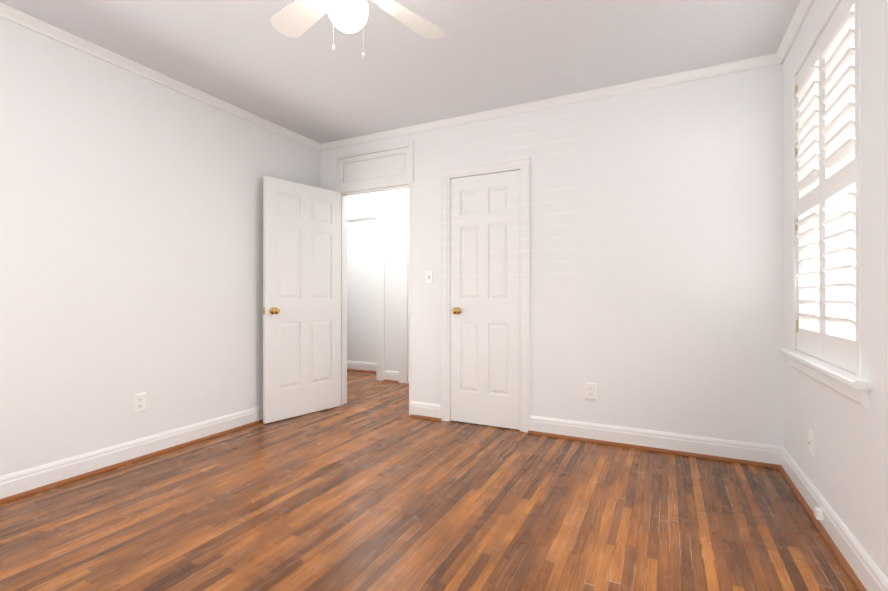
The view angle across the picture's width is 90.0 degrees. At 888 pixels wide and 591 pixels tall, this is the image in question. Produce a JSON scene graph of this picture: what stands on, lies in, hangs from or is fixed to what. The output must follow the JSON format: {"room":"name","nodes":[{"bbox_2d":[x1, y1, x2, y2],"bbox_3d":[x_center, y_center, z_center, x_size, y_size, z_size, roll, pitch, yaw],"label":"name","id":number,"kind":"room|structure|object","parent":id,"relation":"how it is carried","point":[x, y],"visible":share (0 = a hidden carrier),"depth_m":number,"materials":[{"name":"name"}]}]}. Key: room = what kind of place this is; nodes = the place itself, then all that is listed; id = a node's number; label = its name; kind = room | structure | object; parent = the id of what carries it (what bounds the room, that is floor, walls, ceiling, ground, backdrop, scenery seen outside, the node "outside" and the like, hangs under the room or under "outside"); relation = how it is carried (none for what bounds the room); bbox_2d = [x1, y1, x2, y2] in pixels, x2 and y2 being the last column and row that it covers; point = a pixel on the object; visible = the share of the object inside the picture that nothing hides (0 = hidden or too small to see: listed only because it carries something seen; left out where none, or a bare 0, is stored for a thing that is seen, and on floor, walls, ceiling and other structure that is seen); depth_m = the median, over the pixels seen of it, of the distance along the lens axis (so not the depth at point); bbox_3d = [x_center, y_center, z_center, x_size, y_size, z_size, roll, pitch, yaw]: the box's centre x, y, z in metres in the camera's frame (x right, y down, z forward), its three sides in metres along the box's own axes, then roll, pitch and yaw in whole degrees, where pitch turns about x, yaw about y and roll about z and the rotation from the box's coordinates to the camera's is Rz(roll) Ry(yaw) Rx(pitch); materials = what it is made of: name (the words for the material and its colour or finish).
{"room":"empty bedroom","nodes":[
{"label":"empty bedroom","id":0,"kind":"room"},
{"bbox_2d":[0,17,319,475],"bbox_3d":[-2.147,-0.210,2.613,0.120,2.520,4.200,0,0,27],"label":"wall","id":1,"kind":"structure","parent":0,"point":[131,234],"depth_m":2.75,"materials":[{"name":"white paint"}]},
{"bbox_2d":[0,405,262,503],"bbox_3d":[-2.074,0.985,2.585,0.034,0.130,3.920,0,0,27],"label":"baseboard","id":2,"kind":"structure","parent":1,"relation":"attached to","point":[24,483],"depth_m":2.72,"materials":[{"name":"white paint"}]},
{"bbox_2d":[134,393,145,412],"bbox_3d":[-1.952,0.691,2.854,0.011,0.118,0.072,0,0,27],"label":"electrical outlet","id":3,"kind":"object","parent":1,"relation":"attached to","point":[139,402],"visible":1,"depth_m":2.85,"materials":[{"name":"white plastic"}]},
{"bbox_2d":[0,2,320,150],"bbox_3d":[-2.070,-1.443,2.588,0.042,0.054,3.920,0,0,27],"label":"crown molding","id":4,"kind":"structure","parent":1,"relation":"attached to","point":[13,15],"depth_m":2.81,"materials":[{"name":"white paint"}]},
{"bbox_2d":[347,220,375,362],"bbox_3d":[-0.968,-0.202,6.182,2.000,2.520,0.100,0,0,27],"label":"wall","id":5,"kind":"structure","parent":0,"point":[361,291],"depth_m":6.22,"materials":[{"name":"white paint"}]},
{"bbox_2d":[347,361,375,372],"bbox_3d":[-1.266,0.993,6.253,1.400,0.130,0.034,0,0,27],"label":"baseboard","id":6,"kind":"structure","parent":5,"relation":"attached to","point":[361,366],"depth_m":6.20,"materials":[{"name":"white paint"}]},
{"bbox_2d":[347,188,408,382],"bbox_3d":[-0.784,-0.203,5.598,2.850,2.520,0.120,0,0,27],"label":"wall","id":7,"kind":"structure","parent":0,"point":[390,201],"depth_m":5.46,"materials":[{"name":"white paint"}]},
{"bbox_2d":[347,204,408,382],"bbox_3d":[-0.623,-0.018,5.506,2.240,2.150,0.140,0,0,27],"label":"door frame","id":8,"kind":"structure","parent":7,"relation":"attached to","point":[373,214],"depth_m":5.49,"materials":[{"name":"white paint"}]},
{"bbox_2d":[383,370,398,382],"bbox_3d":[-0.644,0.991,5.440,0.220,0.130,0.034,0,0,27],"label":"baseboard","id":9,"kind":"structure","parent":7,"relation":"attached to","point":[391,376],"depth_m":5.44,"materials":[{"name":"white paint"}]},
{"bbox_2d":[0,0,799,143],"bbox_3d":[-0.754,-1.519,2.954,5.870,0.100,6.050,0,0,27],"label":"ceiling","id":10,"kind":"structure","parent":0,"point":[477,57],"depth_m":2.65,"materials":[{"name":"white paint"}]},
{"bbox_2d":[271,0,443,57],"bbox_3d":[-0.385,-1.213,1.779,0.815,0.517,0.815,0,0,-3],"label":"ceiling fan","id":11,"kind":"object","parent":10,"relation":"hanging from","point":[296,18],"visible":1,"depth_m":1.97,"materials":[{"name":"white"}]},
{"bbox_2d":[0,370,856,590],"bbox_3d":[-0.754,1.091,2.948,5.870,0.080,6.050,0,0,27],"label":"floor","id":12,"kind":"structure","parent":0,"point":[371,484],"depth_m":2.09,"materials":[{"name":"brown wood"}]},
{"bbox_2d":[320,64,783,445],"bbox_3d":[0.458,-0.208,3.586,3.670,2.520,0.130,0,0,27],"label":"wall","id":13,"kind":"structure","parent":0,"point":[656,259],"depth_m":3.05,"materials":[{"name":"white paint"}]},
{"bbox_2d":[263,176,340,423],"bbox_3d":[-1.230,0.034,3.931,0.171,2.022,0.773,0,0,39],"label":"hall door","id":14,"kind":"structure","parent":13,"relation":"in","point":[301,299],"depth_m":3.88,"materials":[{"name":"white paint"}]},
{"bbox_2d":[334,140,412,191],"bbox_3d":[-0.661,-1.168,4.068,0.876,0.373,0.012,0,0,27],"label":"trim","id":15,"kind":"structure","parent":13,"relation":"attached to","point":[410,142],"depth_m":4.04,"materials":[{"name":"white paint"}]},
{"bbox_2d":[339,147,408,187],"bbox_3d":[-0.646,-1.169,4.098,0.784,0.279,0.032,0,0,27],"label":"panel","id":16,"kind":"object","parent":13,"relation":"in","point":[385,166],"depth_m":4.08,"materials":[{"name":"white paint"}]},
{"bbox_2d":[337,144,411,415],"bbox_3d":[-0.630,-0.142,4.128,0.840,2.390,0.136,0,0,27],"label":"door frame","id":17,"kind":"structure","parent":13,"relation":"attached to","point":[345,192],"depth_m":4.21,"materials":[{"name":"white paint"}]},
{"bbox_2d":[410,401,440,420],"bbox_3d":[-0.156,0.988,3.799,0.300,0.130,0.034,0,0,27],"label":"baseboard","id":18,"kind":"structure","parent":13,"relation":"attached to","point":[428,411],"depth_m":3.80,"materials":[{"name":"white paint"}]},
{"bbox_2d":[426,270,432,283],"bbox_3d":[-0.130,-0.157,3.797,0.072,0.118,0.019,0,0,27],"label":"light switch","id":19,"kind":"object","parent":13,"relation":"attached to","point":[429,276],"visible":1,"depth_m":3.79,"materials":[{"name":"white plastic"}]},
{"bbox_2d":[450,170,519,429],"bbox_3d":[0.333,0.033,3.601,0.610,2.022,0.171,0,0,27],"label":"closet door","id":20,"kind":"structure","parent":13,"relation":"in","point":[484,299],"depth_m":3.58,"materials":[{"name":"white paint"}]},
{"bbox_2d":[440,156,529,432],"bbox_3d":[0.347,0.022,3.640,0.655,2.060,0.132,0,0,27],"label":"door frame","id":21,"kind":"structure","parent":13,"relation":"attached to","point":[486,172],"depth_m":3.55,"materials":[{"name":"white paint"}]},
{"bbox_2d":[320,53,780,150],"bbox_3d":[0.419,-1.441,3.512,3.670,0.054,0.042,0,0,27],"label":"crown molding","id":22,"kind":"structure","parent":13,"relation":"attached to","point":[714,71],"depth_m":3.24,"materials":[{"name":"white paint"}]},
{"bbox_2d":[586,383,595,399],"bbox_3d":[1.061,0.691,3.204,0.072,0.118,0.011,0,0,27],"label":"electrical outlet","id":23,"kind":"object","parent":13,"relation":"attached to","point":[590,390],"visible":1,"depth_m":3.20,"materials":[{"name":"white plastic"}]},
{"bbox_2d":[528,416,782,468],"bbox_3d":[1.353,0.986,3.044,1.585,0.130,0.034,0,0,27],"label":"baseboard","id":24,"kind":"structure","parent":13,"relation":"attached to","point":[754,454],"depth_m":2.99,"materials":[{"name":"white paint"}]},
{"bbox_2d":[783,0,887,578],"bbox_3d":[1.614,-0.212,1.516,0.250,2.520,5.600,0,0,27],"label":"wall","id":25,"kind":"structure","parent":0,"point":[845,469],"depth_m":1.61,"materials":[{"name":"white paint"}]},
{"bbox_2d":[776,0,814,63],"bbox_3d":[1.175,-1.447,0.967,0.042,0.054,3.920,0,0,27],"label":"crown molding","id":26,"kind":"structure","parent":25,"relation":"attached to","point":[802,10],"depth_m":2.39,"materials":[{"name":"white paint"}]},
{"bbox_2d":[808,429,813,456],"bbox_3d":[1.801,0.724,2.181,0.012,0.118,0.072,0,0,27],"label":"jack","id":27,"kind":"object","parent":25,"relation":"attached to","point":[810,441],"visible":0.95,"depth_m":2.17,"materials":[{"name":"white plastic"}]},
{"bbox_2d":[814,507,822,520],"bbox_3d":[1.688,0.984,2.002,0.022,0.040,0.040,0,0,27],"label":"outlet box","id":28,"kind":"object","parent":25,"relation":"attached to","point":[818,513],"visible":1,"depth_m":1.99,"materials":[{"name":"white plastic"}]},
{"bbox_2d":[795,0,855,373],"bbox_3d":[1.768,-0.459,2.055,0.061,1.518,0.896,0,0,27],"label":"window shutter","id":29,"kind":"object","parent":25,"relation":"attached to","point":[825,120],"visible":0.9,"depth_m":1.99,"materials":[{"name":"white paint"}]},
{"bbox_2d":[779,348,871,407],"bbox_3d":[1.746,0.350,2.047,0.114,0.096,1.130,0,0,27],"label":"window sill","id":30,"kind":"structure","parent":25,"relation":"attached to","point":[850,385],"depth_m":1.83,"materials":[{"name":"white paint"}]},
{"bbox_2d":[792,0,860,376],"bbox_3d":[1.858,-0.474,2.010,0.254,1.555,0.960,0,0,27],"label":"window frame","id":31,"kind":"structure","parent":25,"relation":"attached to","point":[844,332],"depth_m":2.27,"materials":[{"name":"white paint"}]},
{"bbox_2d":[778,446,887,590],"bbox_3d":[1.179,0.981,0.960,0.034,0.130,3.920,0,0,27],"label":"baseboard","id":32,"kind":"structure","parent":25,"relation":"attached to","point":[862,570],"depth_m":1.82,"materials":[{"name":"white paint"}]},
{"bbox_2d":[854,188,854,337],"bbox_3d":[1.994,-0.474,1.942,0.010,2.155,1.560,0,0,27],"label":"window","id":33,"kind":"structure","parent":25,"relation":"in","point":[854,283],"depth_m":2.40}
]}

